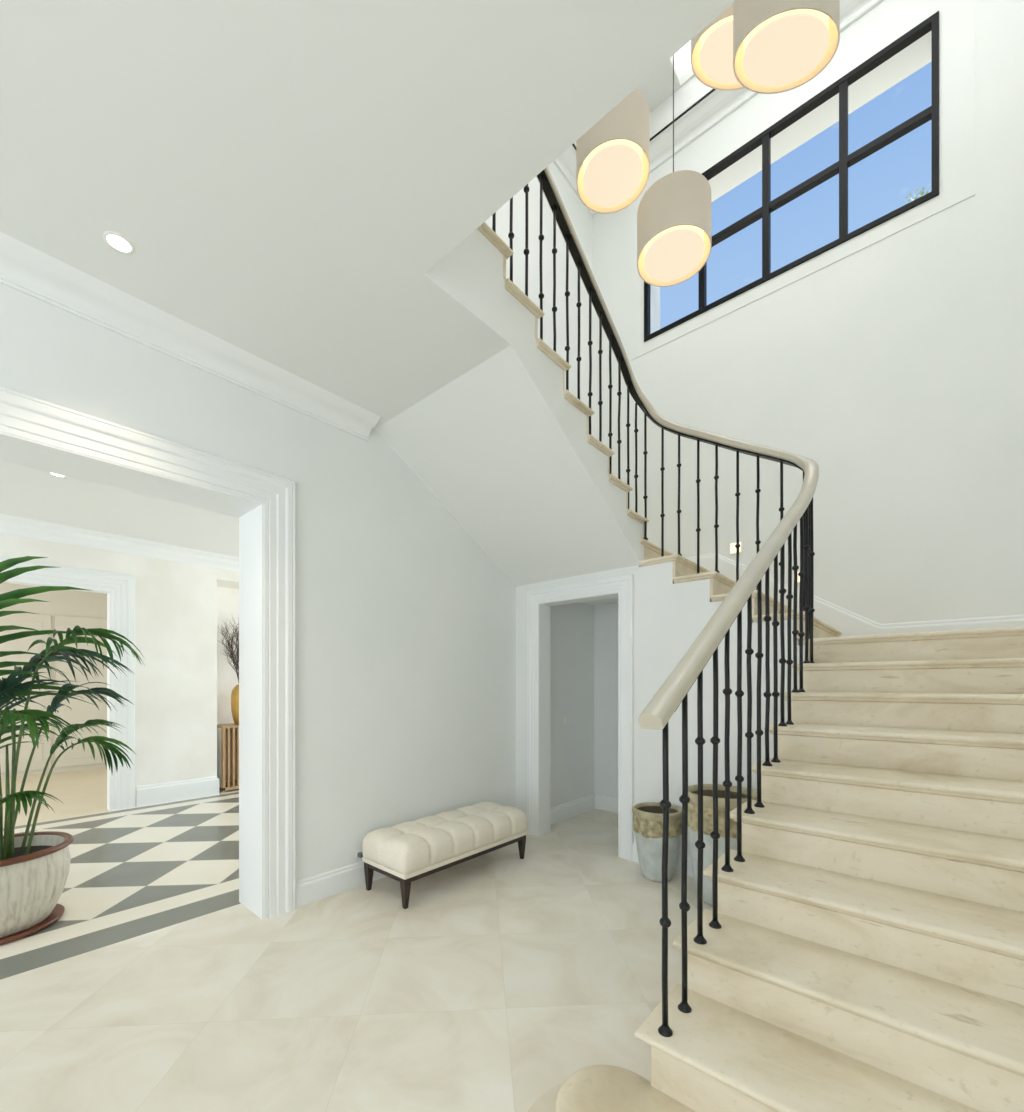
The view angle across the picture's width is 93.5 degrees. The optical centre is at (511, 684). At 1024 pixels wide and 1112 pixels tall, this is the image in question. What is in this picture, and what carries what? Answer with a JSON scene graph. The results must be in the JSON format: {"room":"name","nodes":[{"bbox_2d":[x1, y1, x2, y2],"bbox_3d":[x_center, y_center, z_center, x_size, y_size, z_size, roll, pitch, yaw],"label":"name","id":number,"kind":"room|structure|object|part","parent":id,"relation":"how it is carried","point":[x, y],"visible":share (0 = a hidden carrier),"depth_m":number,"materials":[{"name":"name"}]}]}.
{"room":"stair hall","nodes":[
{"label":"stair hall","id":0,"kind":"room"},
{"bbox_2d":[0,583,106,777],"bbox_3d":[-8.086,-0.125,6.779,0.100,3.050,7.600,0,0,41],"label":"wall","id":1,"kind":"structure","parent":0,"point":[72,603],"depth_m":7.68,"materials":[{"name":"paint"}]},
{"bbox_2d":[0,613,106,772],"bbox_3d":[-7.903,0.110,6.884,0.038,2.420,3.760,0,0,41],"label":"trim","id":2,"kind":"structure","parent":1,"relation":"attached to","point":[81,711],"depth_m":7.68,"materials":[{"name":"paint"}]},
{"bbox_2d":[0,533,238,806],"bbox_3d":[-4.569,-0.150,5.306,0.120,3.100,10.000,0,0,41],"label":"wall","id":3,"kind":"structure","parent":0,"point":[176,602],"depth_m":5.75,"materials":[{"name":"paint"}]},
{"bbox_2d":[0,557,134,810],"bbox_3d":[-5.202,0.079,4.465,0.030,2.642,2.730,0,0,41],"label":"trim","id":4,"kind":"structure","parent":3,"relation":"attached to","point":[121,587],"depth_m":5.38,"materials":[{"name":"paint"}]},
{"bbox_2d":[0,514,238,571],"bbox_3d":[-4.291,-1.555,5.396,0.180,0.150,9.300,0,0,41],"label":"trim","id":5,"kind":"structure","parent":3,"relation":"attached to","point":[9,525],"depth_m":5.28,"materials":[{"name":"paint"}]},
{"bbox_2d":[136,776,217,806],"bbox_3d":[-4.027,1.282,5.820,0.022,0.237,0.828,0,0,41],"label":"baseboard","id":6,"kind":"structure","parent":3,"relation":"attached to","point":[151,794],"depth_m":5.79,"materials":[{"name":"paint"}]},
{"bbox_2d":[217,581,238,723],"bbox_3d":[-3.371,-0.150,7.152,0.500,3.100,2.242,0,0,41],"label":"wall niche","id":7,"kind":"object","parent":3,"relation":"in","point":[227,593],"depth_m":6.68,"materials":[{"name":"paint"}]},
{"bbox_2d":[0,461,238,556],"bbox_3d":[-3.428,-1.680,4.312,4.145,0.100,10.000,0,0,41],"label":"ceiling","id":8,"kind":"structure","parent":0,"point":[25,492],"depth_m":4.53,"materials":[{"name":"paint"}]},
{"bbox_2d":[49,472,66,476],"bbox_3d":[-3.517,-1.628,3.727,0.104,0.004,0.104,0,0,41],"label":"recessed light","id":9,"kind":"object","parent":8,"relation":"in","point":[57,475],"visible":0.52,"depth_m":3.75,"materials":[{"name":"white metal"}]},
{"bbox_2d":[0,283,515,880],"bbox_3d":[-2.033,-0.235,2.514,0.322,3.270,9.120,0,0,41],"label":"wall","id":10,"kind":"structure","parent":0,"point":[406,626],"depth_m":3.35,"materials":[{"name":"paint"}]},
{"bbox_2d":[0,432,263,919],"bbox_3d":[-2.519,0.159,1.956,0.362,2.482,2.744,0,0,41],"label":"trim","id":11,"kind":"structure","parent":10,"relation":"attached to","point":[13,449],"depth_m":2.90,"materials":[{"name":"paint"}]},
{"bbox_2d":[0,387,295,918],"bbox_3d":[-2.382,0.066,1.836,0.042,2.668,3.120,0,0,41],"label":"trim","id":12,"kind":"structure","parent":10,"relation":"attached to","point":[23,416],"depth_m":2.88,"materials":[{"name":"paint"}]},
{"bbox_2d":[0,232,379,440],"bbox_3d":[-2.905,-1.785,1.138,0.170,0.112,5.900,0,0,41],"label":"trim","id":13,"kind":"structure","parent":10,"relation":"attached to","point":[24,268],"depth_m":2.45,"materials":[{"name":"paint"}]},
{"bbox_2d":[296,861,385,907],"bbox_3d":[-0.661,1.321,3.827,0.022,0.158,2.152,0,0,41],"label":"baseboard","id":14,"kind":"structure","parent":10,"relation":"attached to","point":[320,886],"depth_m":3.19,"materials":[{"name":"paint"}]},
{"bbox_2d":[356,851,362,857],"bbox_3d":[-1.055,1.185,3.353,0.050,0.040,0.036,0,0,41],"label":"wall socket","id":15,"kind":"object","parent":10,"relation":"attached to","point":[359,854],"visible":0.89,"depth_m":3.34,"materials":[{"name":"white plastic"}]},
{"bbox_2d":[0,768,712,1111],"bbox_3d":[-3.038,1.449,3.973,12.200,0.101,10.000,0,0,41],"label":"floor","id":16,"kind":"structure","parent":0,"point":[503,976],"depth_m":2.31,"materials":[{"name":"stone"}]},
{"bbox_2d":[0,556,144,944],"bbox_3d":[-3.153,0.355,2.783,1.635,2.091,1.483,0,0,41],"label":"potted palm","id":17,"kind":"object","parent":16,"relation":"on","point":[34,866],"visible":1,"depth_m":2.74,"materials":[{"name":"green plant"}]},
{"bbox_3d":[-3.027,0.690,2.844,0.109,0.702,0.026,0,0,41],"label":"stem","id":18,"kind":"part","parent":17,"relation":"part of","materials":[{"name":"green plant"}]},
{"bbox_3d":[-2.875,0.690,2.736,0.043,0.701,0.024,0,0,19],"label":"stem","id":19,"kind":"part","parent":17,"relation":"part of","materials":[{"name":"green plant"}]},
{"bbox_3d":[-2.910,0.590,2.799,0.029,0.901,0.044,0,0,19],"label":"stem","id":20,"kind":"part","parent":17,"relation":"part of","materials":[{"name":"green plant"}]},
{"bbox_3d":[-2.725,0.800,2.602,0.318,0.444,0.053,0,0,26],"label":"stem","id":21,"kind":"part","parent":17,"relation":"part of","materials":[{"name":"green plant"}]},
{"bbox_3d":[-2.914,0.409,2.921,0.157,1.223,0.380,0,0,41],"label":"stem","id":22,"kind":"part","parent":17,"relation":"part of","materials":[{"name":"green plant"}]},
{"bbox_2d":[0,846,70,937],"bbox_3d":[-2.933,1.175,2.753,0.603,0.410,0.601,0,0,41],"label":"pot","id":23,"kind":"object","parent":17,"relation":"attached to","point":[31,889],"depth_m":2.69,"materials":[{"name":"ceramic"}]},
{"bbox_3d":[-2.875,0.530,2.995,0.080,0.984,0.398,0,0,43],"label":"stem","id":24,"kind":"part","parent":17,"relation":"part of","materials":[{"name":"green plant"}]},
{"bbox_3d":[-2.832,0.635,2.982,0.310,0.774,0.065,0,0,-38],"label":"stem","id":25,"kind":"part","parent":17,"relation":"part of","materials":[{"name":"green plant"}]},
{"bbox_3d":[-2.572,0.362,2.753,0.512,1.318,0.393,0,0,41],"label":"stem","id":26,"kind":"part","parent":17,"relation":"part of","materials":[{"name":"green plant"}]},
{"bbox_3d":[-2.624,0.679,2.886,0.464,0.686,0.070,0,0,-15],"label":"stem","id":27,"kind":"part","parent":17,"relation":"part of","materials":[{"name":"green plant"}]},
{"bbox_2d":[217,723,238,792],"bbox_3d":[-3.352,0.970,6.992,0.420,0.860,1.660,0,0,41],"label":"console table","id":28,"kind":"object","parent":16,"relation":"on","point":[227,734],"visible":0.12,"depth_m":6.33,"materials":[{"name":"brown wood"}]},
{"bbox_3d":[-3.904,0.955,6.388,0.340,0.770,0.015,0,0,41],"label":"panel","id":29,"kind":"part","parent":28,"relation":"part of","materials":[{"name":"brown wood"}]},
{"bbox_3d":[-3.752,0.985,6.259,0.060,0.830,0.030,0,0,41],"label":"post","id":30,"kind":"part","parent":28,"relation":"part of","materials":[{"name":"brown wood"}]},
{"bbox_3d":[-3.503,0.955,7.123,0.020,0.770,1.660,0,0,41],"label":"panel","id":31,"kind":"part","parent":28,"relation":"part of","materials":[{"name":"brown wood"}]},
{"bbox_2d":[231,685,238,724],"bbox_3d":[-3.684,0.273,6.565,0.259,0.535,0.255,0,0,41],"label":"vase","id":32,"kind":"object","parent":28,"relation":"on","point":[235,692],"visible":0.32,"depth_m":6.45,"materials":[{"name":"gold metal"}]},
{"bbox_2d":[218,617,238,682],"bbox_3d":[-3.657,-0.234,6.566,0.528,1.469,0.696,0,0,22],"label":"bunch","id":33,"kind":"object","parent":32,"relation":"in","point":[229,647],"visible":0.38,"depth_m":6.44,"materials":[{"name":"brown plant"}]},
{"bbox_2d":[362,802,526,908],"bbox_3d":[-0.449,1.195,3.580,0.518,0.410,1.238,0,0,41],"label":"bench","id":34,"kind":"object","parent":16,"relation":"on","point":[408,852],"visible":1,"depth_m":3.28,"materials":[{"name":"beige fabric"}]},
{"bbox_3d":[-0.976,1.304,3.287,0.050,0.192,0.050,0,0,41],"label":"leg","id":35,"kind":"part","parent":34,"relation":"part of","materials":[{"name":"brown wood"}]},
{"bbox_3d":[-0.667,1.304,3.018,0.050,0.192,0.050,0,0,41],"label":"leg","id":36,"kind":"part","parent":34,"relation":"part of","materials":[{"name":"brown wood"}]},
{"bbox_2d":[362,802,526,874],"bbox_3d":[-0.449,1.084,3.580,0.518,0.188,1.238,0,0,41],"label":"cushion","id":37,"kind":"object","parent":34,"relation":"on","point":[421,845],"depth_m":3.31,"materials":[{"name":"beige fabric"}]},
{"bbox_3d":[-0.449,1.224,3.580,0.454,0.033,1.174,0,0,41],"label":"frame","id":38,"kind":"part","parent":34,"relation":"part of","materials":[{"name":"brown wood"}]},
{"bbox_3d":[0.078,1.304,3.873,0.050,0.192,0.050,0,0,41],"label":"leg","id":39,"kind":"part","parent":34,"relation":"part of","materials":[{"name":"brown wood"}]},
{"bbox_2d":[632,802,681,881],"bbox_3d":[1.058,1.147,3.502,0.359,0.505,0.359,0,0,-16],"label":"planter pot","id":40,"kind":"object","parent":16,"relation":"on","point":[647,816],"visible":0.89,"depth_m":3.39,"materials":[{"name":"grey ceramic"}]},
{"bbox_2d":[306,222,1023,1111],"bbox_3d":[1.152,-0.634,3.035,4.050,4.068,4.150,0,0,41],"label":"staircase","id":41,"kind":"structure","parent":16,"relation":"on","point":[866,954],"depth_m":1.93,"materials":[{"name":"stone"}]},
{"bbox_2d":[492,166,818,1036],"bbox_3d":[0.734,-1.270,2.643,1.330,4.661,2.357,0,0,41],"label":"balustrade","id":42,"kind":"object","parent":41,"relation":"on","point":[656,715],"visible":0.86,"depth_m":2.38,"materials":[{"name":"metal"}]},
{"bbox_3d":[0.779,-1.736,2.659,1.250,3.637,2.192,0,0,41],"label":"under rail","id":43,"kind":"part","parent":42,"relation":"part of","materials":[{"name":"metal"}]},
{"bbox_3d":[0.742,-1.735,2.618,1.276,3.731,2.327,0,0,41],"label":"handrail","id":44,"kind":"part","parent":42,"relation":"part of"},
{"bbox_2d":[688,784,756,905],"bbox_3d":[1.357,1.045,3.129,0.473,0.710,0.474,0,0,25],"label":"planter pot","id":45,"kind":"object","parent":16,"relation":"on","point":[707,788],"visible":0.38,"depth_m":3.01,"materials":[{"name":"grey ceramic"}]},
{"bbox_2d":[0,0,735,379],"bbox_3d":[-1.663,-2.235,-0.294,3.923,0.787,5.372,0,0,41],"label":"ceiling","id":46,"kind":"structure","parent":0,"point":[277,174],"depth_m":1.61,"materials":[{"name":"paint"}]},
{"bbox_2d":[103,231,134,253],"bbox_3d":[-1.637,-1.839,2.006,0.104,0.004,0.104,0,0,41],"label":"recessed light","id":47,"kind":"object","parent":46,"relation":"in","point":[116,241],"visible":1,"depth_m":2.00,"materials":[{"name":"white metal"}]},
{"bbox_2d":[485,162,591,434],"bbox_3d":[-1.083,-3.800,3.701,0.195,5.800,6.760,0,0,41],"label":"wall","id":48,"kind":"structure","parent":0,"point":[580,216],"depth_m":5.38,"materials":[{"name":"paint"}]},
{"bbox_2d":[572,89,715,149],"bbox_3d":[0.443,-5.918,2.207,4.030,0.017,6.310,0,0,41],"label":"trim","id":49,"kind":"structure","parent":48,"relation":"attached to","point":[712,90],"depth_m":5.00,"materials":[{"name":"metal"}]},
{"bbox_2d":[553,0,883,215],"bbox_3d":[0.439,-5.985,2.217,4.050,0.430,6.320,0,0,41],"label":"trim","id":50,"kind":"structure","parent":48,"relation":"attached to","point":[719,104],"depth_m":5.01,"materials":[{"name":"paint"}]},
{"bbox_2d":[550,602,593,807],"bbox_3d":[0.537,0.250,5.118,0.133,2.300,1.057,0,0,41],"label":"wall","id":51,"kind":"structure","parent":0,"point":[571,625],"depth_m":5.11,"materials":[{"name":"paint"}]},
{"bbox_2d":[550,794,594,824],"bbox_3d":[0.595,1.321,5.067,0.022,0.158,1.057,0,0,41],"label":"baseboard","id":52,"kind":"structure","parent":51,"relation":"attached to","point":[564,811],"depth_m":5.10,"materials":[{"name":"paint"}]},
{"bbox_2d":[582,598,617,604],"bbox_3d":[1.013,-0.920,4.703,1.130,0.040,1.057,0,0,41],"label":"ceiling","id":53,"kind":"structure","parent":0,"point":[611,600],"depth_m":5.21,"materials":[{"name":"paint"}]},
{"bbox_2d":[594,603,617,797],"bbox_3d":[1.393,0.230,5.139,1.130,2.340,0.100,0,0,41],"label":"wall","id":54,"kind":"structure","parent":0,"point":[605,615],"depth_m":5.37,"materials":[{"name":"paint"}]},
{"bbox_2d":[595,794,617,812],"bbox_3d":[1.346,1.321,5.099,1.068,0.158,0.022,0,0,41],"label":"baseboard","id":55,"kind":"structure","parent":54,"relation":"attached to","point":[607,803],"depth_m":5.34,"materials":[{"name":"paint"}]},
{"bbox_2d":[516,561,808,852],"bbox_3d":[1.005,0.151,3.906,2.431,2.498,0.155,0,0,41],"label":"wall","id":56,"kind":"structure","parent":0,"point":[669,616],"depth_m":3.63,"materials":[{"name":"paint"}]},
{"bbox_2d":[527,574,633,860],"bbox_3d":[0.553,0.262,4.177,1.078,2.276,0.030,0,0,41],"label":"trim","id":57,"kind":"structure","parent":56,"relation":"attached to","point":[624,584],"depth_m":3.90,"materials":[{"name":"paint"}]},
{"bbox_2d":[632,841,693,876],"bbox_3d":[1.388,1.321,3.455,1.155,0.158,0.022,0,0,41],"label":"baseboard","id":58,"kind":"structure","parent":56,"relation":"attached to","point":[635,858],"depth_m":3.57,"materials":[{"name":"paint"}]},
{"bbox_2d":[637,56,694,112],"bbox_3d":[0.439,-6.260,2.217,4.050,0.120,6.320,0,0,41],"label":"ceiling","id":59,"kind":"structure","parent":0,"point":[658,86],"depth_m":4.97,"materials":[{"name":"paint"}]},
{"bbox_2d":[576,88,649,213],"bbox_3d":[0.562,-4.565,2.693,0.400,3.470,0.400,0,0,41],"label":"pendant lamp","id":60,"kind":"object","parent":59,"relation":"hanging from","point":[613,156],"visible":0.89,"depth_m":2.61,"materials":[{"name":"beige fabric"}]},
{"bbox_2d":[583,144,642,206],"bbox_3d":[0.562,-2.837,2.693,0.326,0.010,0.326,0,0,41],"label":"diffuser","id":61,"kind":"object","parent":60,"relation":"attached to","point":[613,173],"depth_m":2.68,"materials":[{"name":"beige plastic"}]},
{"bbox_2d":[637,55,711,286],"bbox_3d":[0.917,-4.362,2.735,0.400,3.875,0.400,0,0,41],"label":"pendant lamp","id":62,"kind":"object","parent":59,"relation":"hanging from","point":[674,215],"visible":1,"depth_m":2.63,"materials":[{"name":"beige fabric"}]},
{"bbox_2d":[644,229,703,280],"bbox_3d":[0.917,-2.432,2.735,0.326,0.010,0.326,0,0,41],"label":"diffuser","id":63,"kind":"object","parent":62,"relation":"attached to","point":[672,254],"depth_m":2.72,"materials":[{"name":"beige"}]},
{"bbox_3d":[0.917,-2.567,2.735,0.400,0.285,0.400,0,0,41],"label":"lamp shade","id":64,"kind":"part","parent":62,"relation":"part of","materials":[{"name":"beige fabric"}]},
{"bbox_2d":[674,40,690,74],"bbox_3d":[1.589,-6.277,2.893,2.505,0.075,3.350,0,0,41],"label":"window","id":65,"kind":"structure","parent":59,"relation":"attached to","point":[682,58],"depth_m":4.84,"materials":[{"name":"white glass"}]},
{"bbox_2d":[691,3,743,90],"bbox_3d":[1.112,-4.700,2.364,0.460,3.200,0.296,0,0,-3],"label":"pendant lamp","id":66,"kind":"object","parent":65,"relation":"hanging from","point":[712,47],"visible":0.44,"depth_m":2.38,"materials":[{"name":"beige fabric"}]},
{"bbox_2d":[700,20,738,83],"bbox_3d":[1.112,-3.107,2.364,0.375,0.010,0.241,0,0,-3],"label":"diffuser","id":67,"kind":"object","parent":66,"relation":"attached to","point":[716,52],"depth_m":2.37,"materials":[{"name":"beige plastic"}]},
{"bbox_2d":[733,0,839,93],"bbox_3d":[1.160,-4.490,2.045,0.424,3.620,0.280,0,0,-1],"label":"pendant lamp","id":68,"kind":"object","parent":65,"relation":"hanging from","point":[779,46],"visible":0.98,"depth_m":2.02,"materials":[{"name":"beige fabric"}]},
{"bbox_2d":[743,13,828,86],"bbox_3d":[1.160,-2.687,2.045,0.346,0.010,0.228,0,0,-1],"label":"diffuser","id":69,"kind":"object","parent":68,"relation":"attached to","point":[782,51],"depth_m":2.03,"materials":[{"name":"beige plastic"}]},
{"bbox_2d":[592,0,1023,623],"bbox_3d":[2.666,-2.650,4.693,4.545,8.100,0.340,0,0,41],"label":"wall","id":70,"kind":"structure","parent":0,"point":[895,366],"depth_m":4.10,"materials":[{"name":"paint"}]},
{"bbox_2d":[729,541,741,554],"bbox_3d":[2.244,-1.370,4.826,0.120,0.120,0.015,0,0,41],"label":"step light","id":71,"kind":"object","parent":70,"relation":"attached to","point":[732,549],"visible":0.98,"depth_m":4.83,"materials":[{"name":"white metal"}]},
{"bbox_2d":[650,31,930,333],"bbox_3d":[2.582,-4.622,4.800,2.543,1.460,0.291,0,0,41],"label":"trim","id":72,"kind":"structure","parent":70,"relation":"attached to","point":[916,55],"depth_m":4.54,"materials":[{"name":"paint"}]},
{"bbox_2d":[644,11,938,341],"bbox_3d":[2.463,-4.617,4.663,2.503,1.450,0.072,0,0,41],"label":"window","id":73,"kind":"structure","parent":70,"relation":"in","point":[840,86],"depth_m":4.30,"materials":[{"name":"black metal"}]},
{"bbox_2d":[792,570,799,583],"bbox_3d":[2.666,-0.998,4.458,0.120,0.120,0.015,0,0,41],"label":"step light","id":74,"kind":"object","parent":70,"relation":"attached to","point":[798,580],"visible":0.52,"depth_m":4.49,"materials":[{"name":"white metal"}]},
{"bbox_2d":[628,0,974,361],"bbox_3d":[2.451,-4.679,4.651,2.919,1.842,0.007,0,0,41],"label":"trim","id":75,"kind":"structure","parent":70,"relation":"attached to","point":[956,17],"depth_m":4.08,"materials":[{"name":"paint"}]},
{"bbox_2d":[686,553,1023,636],"bbox_3d":[2.507,-0.763,4.591,4.050,1.196,0.022,0,0,41],"label":"baseboard","id":76,"kind":"structure","parent":70,"relation":"attached to","point":[849,623],"depth_m":4.17,"materials":[{"name":"paint"}]},
{"label":"outside","id":77,"kind":"structure","parent":0,"visible":0},
{"bbox_3d":[31.436,1.650,36.088,120.000,0.100,84.280,0,0,41],"label":"ground","id":78,"kind":"structure","parent":77,"visible":0},
{"bbox_2d":[891,184,929,211],"bbox_3d":[8.412,-4.207,9.894,2.393,11.625,2.291,0,0,41],"label":"tree","id":79,"kind":"object","parent":78,"relation":"on","point":[921,193],"visible":0.02,"depth_m":9.47,"materials":[{"name":"green plant"}]}
]}

